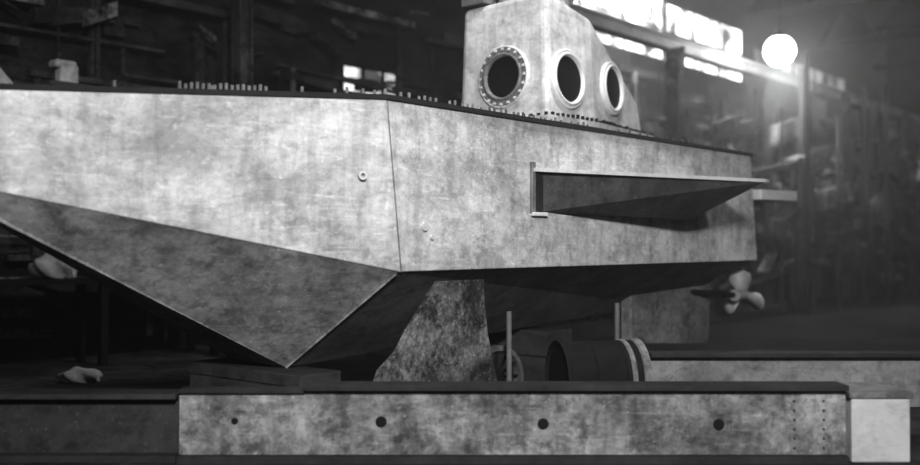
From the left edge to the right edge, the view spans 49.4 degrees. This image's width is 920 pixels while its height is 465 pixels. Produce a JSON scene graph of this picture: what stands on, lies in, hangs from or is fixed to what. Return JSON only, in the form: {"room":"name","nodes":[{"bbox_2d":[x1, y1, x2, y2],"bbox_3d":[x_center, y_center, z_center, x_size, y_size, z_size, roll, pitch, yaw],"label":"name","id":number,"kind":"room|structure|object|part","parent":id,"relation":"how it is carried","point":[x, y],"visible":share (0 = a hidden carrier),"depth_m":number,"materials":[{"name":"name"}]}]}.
{"room":"shipyard hall","nodes":[
{"label":"shipyard hall","id":0,"kind":"room"},
{"bbox_2d":[0,0,886,362],"bbox_3d":[1.606,-3.376,23.309,0.200,10.620,49.987,-1,-1,41],"label":"wall","id":1,"kind":"structure","parent":0,"point":[167,29],"depth_m":18.29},
{"bbox_2d":[340,64,343,89],"bbox_3d":[-2.199,-2.873,18.661,0.040,0.550,0.060,-1,-1,41],"label":"mullion","id":2,"kind":"object","parent":1,"relation":"attached to","point":[341,65],"visible":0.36,"depth_m":18.64,"materials":[{"name":"black metal"}]},
{"bbox_2d":[361,68,364,92],"bbox_3d":[-1.850,-2.868,19.065,0.040,0.550,0.060,-1,-1,41],"label":"mullion","id":3,"kind":"object","parent":1,"relation":"attached to","point":[363,69],"visible":0.36,"depth_m":19.05,"materials":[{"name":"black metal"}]},
{"bbox_2d":[344,66,394,94],"bbox_3d":[-1.699,-2.865,19.287,0.020,0.550,1.600,-1,-1,41],"label":"pane","id":4,"kind":"object","parent":1,"relation":"attached to","point":[352,72],"visible":0.21,"depth_m":19.15,"materials":[{"name":"grey glass"}]},
{"bbox_2d":[341,62,402,75],"bbox_3d":[-1.676,-3.140,19.271,0.040,0.050,1.600,-1,-1,41],"label":"bar","id":5,"kind":"object","parent":1,"relation":"attached to","point":[343,63],"visible":0.71,"depth_m":19.09,"materials":[{"name":"black metal"}]},
{"bbox_2d":[381,71,384,93],"bbox_3d":[-1.502,-2.862,19.469,0.040,0.550,0.060,-1,-1,41],"label":"mullion","id":6,"kind":"object","parent":1,"relation":"attached to","point":[382,73],"visible":0.36,"depth_m":19.45,"materials":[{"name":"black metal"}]},
{"bbox_2d":[573,0,661,58],"bbox_3d":[3.590,-5.682,25.457,0.020,1.750,6.198,-1,-1,41],"label":"pane","id":7,"kind":"object","parent":1,"relation":"attached to","point":[654,17],"visible":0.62,"depth_m":26.51,"materials":[{"name":"grey glass"}]},
{"bbox_2d":[575,0,662,29],"bbox_3d":[3.613,-5.682,25.437,0.040,0.050,6.198,-1,-1,41],"label":"bar","id":8,"kind":"object","parent":1,"relation":"attached to","point":[578,1],"visible":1,"depth_m":25.78,"materials":[{"name":"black metal"}]},
{"bbox_2d":[622,0,624,48],"bbox_3d":[4.288,-5.672,26.219,0.040,1.750,0.040,-1,-1,41],"label":"mullion","id":9,"kind":"object","parent":1,"relation":"attached to","point":[623,1],"visible":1,"depth_m":26.21,"materials":[{"name":"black metal"}]},
{"bbox_2d":[602,42,663,61],"bbox_3d":[3.613,-4.807,25.425,0.040,0.050,6.198,-1,-1,41],"label":"bar","id":10,"kind":"object","parent":1,"relation":"attached to","point":[605,44],"visible":0.5,"depth_m":26.50,"materials":[{"name":"black metal"}]},
{"bbox_2d":[662,0,663,59],"bbox_3d":[5.637,-5.651,27.784,0.040,1.750,0.040,-1,-1,41],"label":"mullion","id":11,"kind":"object","parent":1,"relation":"attached to","point":[662,0],"visible":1,"depth_m":27.78,"materials":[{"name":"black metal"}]},
{"bbox_2d":[665,2,666,32],"bbox_3d":[5.768,-5.598,27.934,0.040,1.650,0.040,-1,-1,41],"label":"mullion","id":12,"kind":"object","parent":1,"relation":"attached to","point":[666,2],"visible":0.64,"depth_m":27.92,"materials":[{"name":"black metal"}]},
{"bbox_2d":[693,13,694,68],"bbox_3d":[6.813,-5.582,29.146,0.040,1.650,0.040,-1,-1,41],"label":"mullion","id":13,"kind":"object","parent":1,"relation":"attached to","point":[693,13],"visible":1,"depth_m":29.14,"materials":[{"name":"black metal"}]},
{"bbox_2d":[665,4,740,80],"bbox_3d":[7.312,-5.574,29.771,0.020,1.650,4.799,-1,-1,41],"label":"pane","id":14,"kind":"object","parent":1,"relation":"attached to","point":[679,21],"visible":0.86,"depth_m":29.72,"materials":[{"name":"grey glass"}]},
{"bbox_2d":[667,2,742,30],"bbox_3d":[7.335,-6.399,29.762,0.040,0.050,4.799,-1,-1,41],"label":"bar","id":15,"kind":"object","parent":14,"relation":"attached to","point":[668,3],"visible":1,"depth_m":29.60,"materials":[{"name":"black metal"}]},
{"bbox_2d":[667,31,742,56],"bbox_3d":[7.335,-5.574,29.751,0.040,0.050,4.799,-1,-1,41],"label":"bar","id":16,"kind":"object","parent":1,"relation":"attached to","point":[667,31],"visible":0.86,"depth_m":29.53,"materials":[{"name":"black metal"}]},
{"bbox_2d":[685,66,742,83],"bbox_3d":[7.335,-4.749,29.740,0.040,0.050,4.799,-1,-1,41],"label":"bar","id":17,"kind":"object","parent":1,"relation":"attached to","point":[687,67],"visible":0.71,"depth_m":30.06,"materials":[{"name":"black metal"}]},
{"bbox_2d":[718,22,719,74],"bbox_3d":[7.858,-5.566,30.357,0.040,1.650,0.040,-1,-1,41],"label":"mullion","id":18,"kind":"object","parent":1,"relation":"attached to","point":[719,22],"visible":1,"depth_m":30.35,"materials":[{"name":"black metal"}]},
{"bbox_2d":[741,31,742,82],"bbox_3d":[8.902,-5.549,31.568,0.040,1.650,0.040,-1,-1,41],"label":"mullion","id":19,"kind":"object","parent":1,"relation":"attached to","point":[741,31],"visible":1,"depth_m":31.56,"materials":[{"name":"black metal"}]},
{"bbox_2d":[755,79,825,99],"bbox_3d":[12.168,-4.923,35.345,0.040,0.050,7.998,-1,-1,41],"label":"bar","id":20,"kind":"object","parent":1,"relation":"attached to","point":[755,79],"visible":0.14,"depth_m":34.27,"materials":[{"name":"black metal"}]},
{"bbox_2d":[754,48,843,89],"bbox_3d":[12.145,-5.423,35.371,0.020,1.000,7.998,-1,-1,41],"label":"pane","id":21,"kind":"object","parent":1,"relation":"attached to","point":[820,76],"visible":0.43,"depth_m":35.92,"materials":[{"name":"grey glass"}]},
{"bbox_2d":[755,47,844,79],"bbox_3d":[12.168,-5.923,35.358,0.040,0.050,7.998,-1,-1,41],"label":"bar","id":22,"kind":"object","parent":1,"relation":"attached to","point":[755,47],"visible":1,"depth_m":36.10,"materials":[{"name":"black metal"}]},
{"bbox_2d":[816,156,841,190],"bbox_3d":[13.777,-2.198,37.220,0.020,1.800,2.999,-1,-1,41],"label":"pane","id":23,"kind":"object","parent":1,"relation":"attached to","point":[832,156],"visible":0.02,"depth_m":37.26,"materials":[{"name":"grey glass"}]},
{"bbox_2d":[0,285,919,464],"bbox_3d":[9.327,1.894,16.576,20.194,0.100,49.987,-1,-1,41],"label":"floor","id":24,"kind":"structure","parent":0,"point":[878,325],"depth_m":16.79,"materials":[{"name":"black concrete"}]},
{"bbox_2d":[55,366,102,383],"bbox_3d":[-4.539,1.686,11.878,0.541,0.190,0.339,0,-1,0],"label":"cloth sack","id":25,"kind":"object","parent":24,"relation":"on","point":[77,375],"visible":1,"depth_m":11.79,"materials":[{"name":"grey fabric"}]},
{"bbox_2d":[0,389,178,462],"bbox_3d":[-4.565,1.468,7.621,4.870,0.510,0.280,0,-1,0],"label":"girder","id":26,"kind":"object","parent":24,"relation":"on","point":[37,425],"visible":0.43,"depth_m":7.60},
{"bbox_2d":[0,277,218,365],"bbox_3d":[-5.104,1.216,13.784,0.800,1.180,3.899,-1,-1,41],"label":"workbench","id":27,"kind":"object","parent":24,"relation":"on","point":[80,283],"visible":0.55,"depth_m":13.54,"materials":[{"name":"black metal"}]},
{"bbox_2d":[27,253,77,278],"bbox_3d":[-5.478,0.431,13.416,0.676,0.379,0.424,0,-1,0],"label":"cloth sack","id":28,"kind":"object","parent":27,"relation":"on","point":[46,266],"visible":0.79,"depth_m":13.29,"materials":[{"name":"fabric"}]},
{"bbox_3d":[-5.293,1.248,13.947,0.100,1.120,0.100,-1,-1,41],"label":"leg","id":29,"kind":"part","parent":27,"relation":"part of","materials":[{"name":"black metal"}]},
{"bbox_3d":[-4.839,1.243,13.555,0.100,1.120,0.100,-1,-1,41],"label":"leg","id":30,"kind":"part","parent":27,"relation":"part of","materials":[{"name":"black metal"}]},
{"bbox_3d":[-4.117,1.267,15.309,0.100,1.120,0.100,-1,-1,41],"label":"leg","id":31,"kind":"part","parent":27,"relation":"part of","materials":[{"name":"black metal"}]},
{"bbox_3d":[-3.663,1.262,14.918,0.100,1.120,0.100,-1,-1,41],"label":"leg","id":32,"kind":"part","parent":27,"relation":"part of","materials":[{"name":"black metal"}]},
{"bbox_2d":[188,357,340,385],"bbox_3d":[-1.741,1.456,8.801,1.600,0.565,0.650,-1,-1,41],"label":"block","id":33,"kind":"object","parent":24,"relation":"on","point":[227,371],"visible":0.31,"depth_m":8.61,"materials":[{"name":"grey wood"}]},
{"bbox_2d":[0,0,796,367],"bbox_3d":[0.320,-0.709,10.531,3.959,4.339,10.977,-1,-1,41],"label":"midget submarine","id":34,"kind":"object","parent":33,"relation":"on","point":[286,229],"visible":0.99,"depth_m":8.32,"materials":[{"name":"paint"}]},
{"bbox_3d":[-2.822,-1.121,7.177,0.100,0.160,0.140,-1,-1,41],"label":"bow cleat post","id":35,"kind":"part","parent":34,"relation":"part of","materials":[{"name":"metal"}]},
{"bbox_3d":[-0.150,-0.997,10.755,2.959,0.155,10.697,-1,-1,41],"label":"deck plate","id":36,"kind":"part","parent":34,"relation":"part of","materials":[{"name":"grey metal"}]},
{"bbox_3d":[0.492,-1.758,11.311,0.490,0.490,0.012,-1,-1,41],"label":"porthole glass","id":37,"kind":"part","parent":34,"relation":"part of","materials":[{"name":"black glass"}]},
{"bbox_3d":[0.691,-0.422,9.480,0.030,0.500,0.060,-1,-1,41],"label":"diving plane plate","id":38,"kind":"part","parent":34,"relation":"part of","materials":[{"name":"grey metal"}]},
{"bbox_3d":[1.211,-1.719,11.215,0.022,0.540,0.540,-1,-1,41],"label":"porthole glass","id":39,"kind":"part","parent":34,"relation":"part of","materials":[{"name":"black glass"}]},
{"bbox_3d":[1.837,-1.738,12.079,0.021,0.520,0.520,0,-1,31],"label":"porthole aft glass","id":40,"kind":"part","parent":34,"relation":"part of","materials":[{"name":"black glass"}]},
{"bbox_3d":[3.716,0.970,13.657,0.152,0.275,0.296,0,-1,-29],"label":"propeller blade","id":41,"kind":"part","parent":34,"relation":"part of","materials":[{"name":"metal"}]},
{"bbox_3d":[3.809,0.655,13.572,0.298,0.293,0.059,0,-1,9],"label":"propeller blade","id":42,"kind":"part","parent":34,"relation":"part of","materials":[{"name":"metal"}]},
{"bbox_3d":[3.968,0.925,13.442,0.176,0.257,0.306,1,-1,-37],"label":"propeller blade","id":43,"kind":"part","parent":34,"relation":"part of","materials":[{"name":"metal"}]},
{"bbox_2d":[373,279,496,380],"bbox_3d":[-0.230,1.076,8.591,0.270,1.320,1.800,-1,-1,41],"label":"support stand","id":44,"kind":"object","parent":24,"relation":"on","point":[446,338],"visible":0.43,"depth_m":8.62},
{"bbox_2d":[0,0,883,340],"bbox_3d":[3.514,-1.385,24.722,0.725,6.563,42.621,-1,-1,41],"label":"storage unit","id":45,"kind":"object","parent":24,"relation":"on","point":[113,25],"visible":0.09,"depth_m":16.94,"materials":[{"name":"metal"}]},
{"bbox_2d":[490,345,523,380],"bbox_3d":[0.360,1.433,9.882,0.640,0.640,0.120,1,-1,-37],"label":"wheel","id":46,"kind":"object","parent":24,"relation":"on","point":[518,375],"visible":0.32,"depth_m":9.94,"materials":[{"name":"paint"}]},
{"bbox_2d":[506,311,511,380],"bbox_3d":[0.466,1.248,9.484,0.114,1.000,0.114,0,-1,0],"label":"prop","id":47,"kind":"object","parent":24,"relation":"on","point":[508,313],"visible":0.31,"depth_m":9.47,"materials":[{"name":"grey metal"}]},
{"bbox_2d":[176,381,849,464],"bbox_3d":[0.393,1.429,7.531,4.985,0.585,0.260,0,-1,0],"label":"girder","id":48,"kind":"object","parent":24,"relation":"on","point":[315,422],"visible":1,"depth_m":7.48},
{"bbox_2d":[488,326,571,380],"bbox_3d":[0.621,1.437,11.616,1.500,0.680,0.700,-1,-1,41],"label":"block","id":49,"kind":"object","parent":24,"relation":"on","point":[531,344],"visible":0.19,"depth_m":11.15,"materials":[{"name":"grey metal"}]},
{"bbox_2d":[545,338,652,380],"bbox_3d":[1.262,1.359,9.191,0.780,0.764,0.764,0,-1,-12],"label":"drum","id":50,"kind":"object","parent":24,"relation":"on","point":[628,359],"visible":0.48,"depth_m":8.94,"materials":[{"name":"paint"}]},
{"bbox_2d":[614,303,619,339],"bbox_3d":[1.711,1.267,10.884,0.132,1.000,0.132,0,-1,0],"label":"prop","id":51,"kind":"object","parent":24,"relation":"on","point":[616,305],"visible":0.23,"depth_m":10.87,"materials":[{"name":"grey metal"}]},
{"bbox_2d":[550,240,884,323],"bbox_3d":[7.784,1.049,28.047,1.118,1.900,24.306,-1,-1,41],"label":"pile","id":52,"kind":"object","parent":24,"relation":"on","point":[826,276],"visible":0.19,"depth_m":30.36,"materials":[{"name":"metal"}]},
{"bbox_2d":[765,301,777,304],"bbox_3d":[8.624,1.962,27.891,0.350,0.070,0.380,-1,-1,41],"label":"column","id":53,"kind":"structure","parent":24,"relation":"on","point":[775,302],"depth_m":27.71,"materials":[{"name":"metal"}]},
{"bbox_2d":[766,80,767,300],"bbox_3d":[8.621,-1.123,27.922,0.040,6.240,0.200,-1,-1,41],"label":"column web","id":54,"kind":"structure","parent":53,"relation":"on","point":[766,80],"depth_m":27.86,"materials":[{"name":"metal"}]},
{"bbox_2d":[763,80,771,301],"bbox_3d":[8.569,-1.124,27.854,0.210,6.240,0.030,-1,-1,41],"label":"flange","id":55,"kind":"object","parent":53,"relation":"on","point":[768,122],"visible":0.57,"depth_m":27.84,"materials":[{"name":"metal"}]},
{"bbox_2d":[771,81,774,301],"bbox_3d":[8.700,-1.122,28.005,0.210,6.240,0.030,-1,-1,41],"label":"flange","id":56,"kind":"object","parent":53,"relation":"on","point":[772,82],"visible":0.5,"depth_m":27.95,"materials":[{"name":"metal"}]},
{"bbox_2d":[648,351,919,414],"bbox_3d":[4.665,1.456,9.706,5.670,0.590,0.250,0,-1,0],"label":"girder","id":57,"kind":"object","parent":24,"relation":"on","point":[901,369],"visible":0.47,"depth_m":9.70,"materials":[{"name":"grey metal"}]},
{"bbox_2d":[660,46,919,315],"bbox_3d":[11.165,-1.104,28.592,2.149,6.220,20.263,-1,-1,41],"label":"wall","id":58,"kind":"structure","parent":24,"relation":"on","point":[794,226],"depth_m":27.24,"materials":[{"name":"metal"}]},
{"bbox_2d":[840,382,913,461],"bbox_3d":[3.150,1.460,7.731,0.480,0.530,0.540,0,-1,0],"label":"box","id":59,"kind":"object","parent":24,"relation":"on","point":[877,413],"visible":0.8,"depth_m":7.48,"materials":[{"name":"paint"}]},
{"bbox_3d":[3.150,1.220,7.734,0.480,0.050,0.540,0,-1,0],"label":"box lid","id":60,"kind":"part","parent":59,"relation":"part of","materials":[{"name":"paint"}]},
{"bbox_2d":[910,415,919,434],"bbox_3d":[5.050,1.680,8.878,2.928,0.120,0.300,0,-1,-8],"label":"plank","id":61,"kind":"object","parent":24,"relation":"on","point":[914,419],"visible":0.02,"depth_m":8.57,"materials":[{"name":"grey wood"}]},
{"bbox_3d":[-3.130,1.778,14.266,0.513,0.070,0.516,0,-1,0],"label":"column","id":62,"kind":"structure","parent":24,"relation":"on","visible":0},
{"bbox_2d":[231,0,241,89],"bbox_3d":[-3.185,-1.308,14.229,0.210,6.240,0.030,-1,-1,41],"label":"flange","id":63,"kind":"object","parent":62,"relation":"on","point":[236,13],"visible":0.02,"depth_m":14.22,"materials":[{"name":"metal"}]},
{"bbox_2d":[234,0,247,89],"bbox_3d":[-3.133,-1.307,14.297,0.040,6.240,0.200,-1,-1,41],"label":"column web","id":64,"kind":"structure","parent":62,"relation":"on","point":[244,2],"depth_m":14.34,"materials":[{"name":"metal"}]},
{"bbox_2d":[248,0,252,89],"bbox_3d":[-3.054,-1.306,14.380,0.210,6.240,0.030,-1,-1,41],"label":"flange","id":65,"kind":"object","parent":62,"relation":"on","point":[250,2],"visible":0.02,"depth_m":14.34,"materials":[{"name":"metal"}]},
{"bbox_3d":[12.542,2.023,32.432,0.513,0.070,0.516,0,-1,0],"label":"column","id":66,"kind":"structure","parent":24,"relation":"on","visible":0},
{"bbox_2d":[842,107,848,293],"bbox_3d":[12.487,-1.063,32.395,0.210,6.240,0.030,-1,-1,41],"label":"flange","id":67,"kind":"object","parent":66,"relation":"on","point":[847,162],"visible":0.14,"depth_m":32.35,"materials":[{"name":"metal"}]},
{"bbox_3d":[16.460,2.084,36.974,0.513,0.070,0.516,0,-1,0],"label":"column","id":68,"kind":"structure","parent":24,"relation":"on","visible":0},
{"bbox_2d":[901,121,903,287],"bbox_3d":[16.405,-1.002,36.937,0.210,6.240,0.030,-1,-1,41],"label":"flange","id":69,"kind":"object","parent":68,"relation":"on","point":[902,212],"visible":0.14,"depth_m":36.97,"materials":[{"name":"metal"}]},
{"bbox_3d":[5.032,1.905,23.728,0.513,0.070,0.516,0,-1,0],"label":"column","id":70,"kind":"structure","parent":24,"relation":"on","visible":0},
{"bbox_2d":[665,51,673,139],"bbox_3d":[4.978,-1.180,23.691,0.210,6.240,0.030,-1,-1,41],"label":"flange","id":71,"kind":"object","parent":70,"relation":"on","point":[668,100],"visible":0.14,"depth_m":23.72,"materials":[{"name":"metal"}]},
{"bbox_2d":[836,0,919,32],"bbox_3d":[9.252,-8.874,16.787,20.394,0.200,50.386,-1,-1,41],"label":"ceiling","id":72,"kind":"structure","parent":0,"point":[875,14],"depth_m":38.55,"materials":[{"name":"grey metal"}]},
{"bbox_2d":[624,0,648,21],"bbox_3d":[4.298,-6.892,24.334,0.600,3.540,0.600,0,-1,0],"label":"lamp","id":73,"kind":"object","parent":72,"relation":"hanging from","point":[635,10],"visible":0.99,"depth_m":24.10,"materials":[{"name":"grey glass"}]},
{"bbox_2d":[764,0,795,65],"bbox_3d":[7.943,-6.395,24.880,0.760,4.520,0.760,0,-1,0],"label":"lamp","id":74,"kind":"object","parent":72,"relation":"hanging from","point":[779,50],"visible":1,"depth_m":24.61,"materials":[{"name":"grey glass"}]},
{"bbox_2d":[772,30,786,36],"bbox_3d":[7.943,-4.923,24.860,0.380,0.209,0.380,0,-1,0],"label":"socket","id":75,"kind":"object","parent":74,"relation":"attached to","point":[777,33],"depth_m":24.72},
{"bbox_3d":[7.943,-4.515,24.855,0.760,0.760,0.760,0,-1,0],"label":"bulb","id":76,"kind":"part","parent":74,"relation":"part of","materials":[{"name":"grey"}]},
{"bbox_2d":[743,0,881,21],"bbox_3d":[16.611,-7.663,25.045,20.131,1.800,0.150,-1,-1,41],"label":"roof truss","id":77,"kind":"object","parent":72,"relation":"attached to","point":[812,6],"visible":1,"depth_m":30.33,"materials":[{"name":"grey metal"}]},
{"bbox_2d":[816,0,919,49],"bbox_3d":[20.529,-7.601,29.587,20.131,1.800,0.150,-1,-1,41],"label":"roof truss","id":78,"kind":"object","parent":72,"relation":"attached to","point":[910,34],"visible":0.98,"depth_m":34.96,"materials":[{"name":"grey metal"}]},
{"bbox_2d":[886,28,919,284],"bbox_3d":[25.642,-3.208,35.713,20.395,10.620,0.200,-1,-1,41],"label":"wall","id":79,"kind":"structure","parent":0,"point":[903,84],"depth_m":41.80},
{"bbox_2d":[912,161,919,187],"bbox_3d":[18.899,-2.192,41.351,1.200,1.500,0.030,-1,-1,41],"label":"pane","id":80,"kind":"object","parent":79,"relation":"attached to","point":[918,161],"visible":0.02,"depth_m":41.30,"materials":[{"name":"grey glass"}]},
{"bbox_3d":[-7.139,-3.721,-2.285,15.573,10.620,13.473,0,-1,0],"label":"wall","id":81,"kind":"structure","parent":0,"visible":0},
{"bbox_2d":[570,3,919,126],"bbox_3d":[3.002,-4.531,21.460,0.350,0.400,48.987,-1,-1,41],"label":"girder","id":82,"kind":"object","parent":81,"relation":"attached to","point":[604,23],"visible":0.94,"depth_m":25.16,"materials":[{"name":"metal"}]}
]}

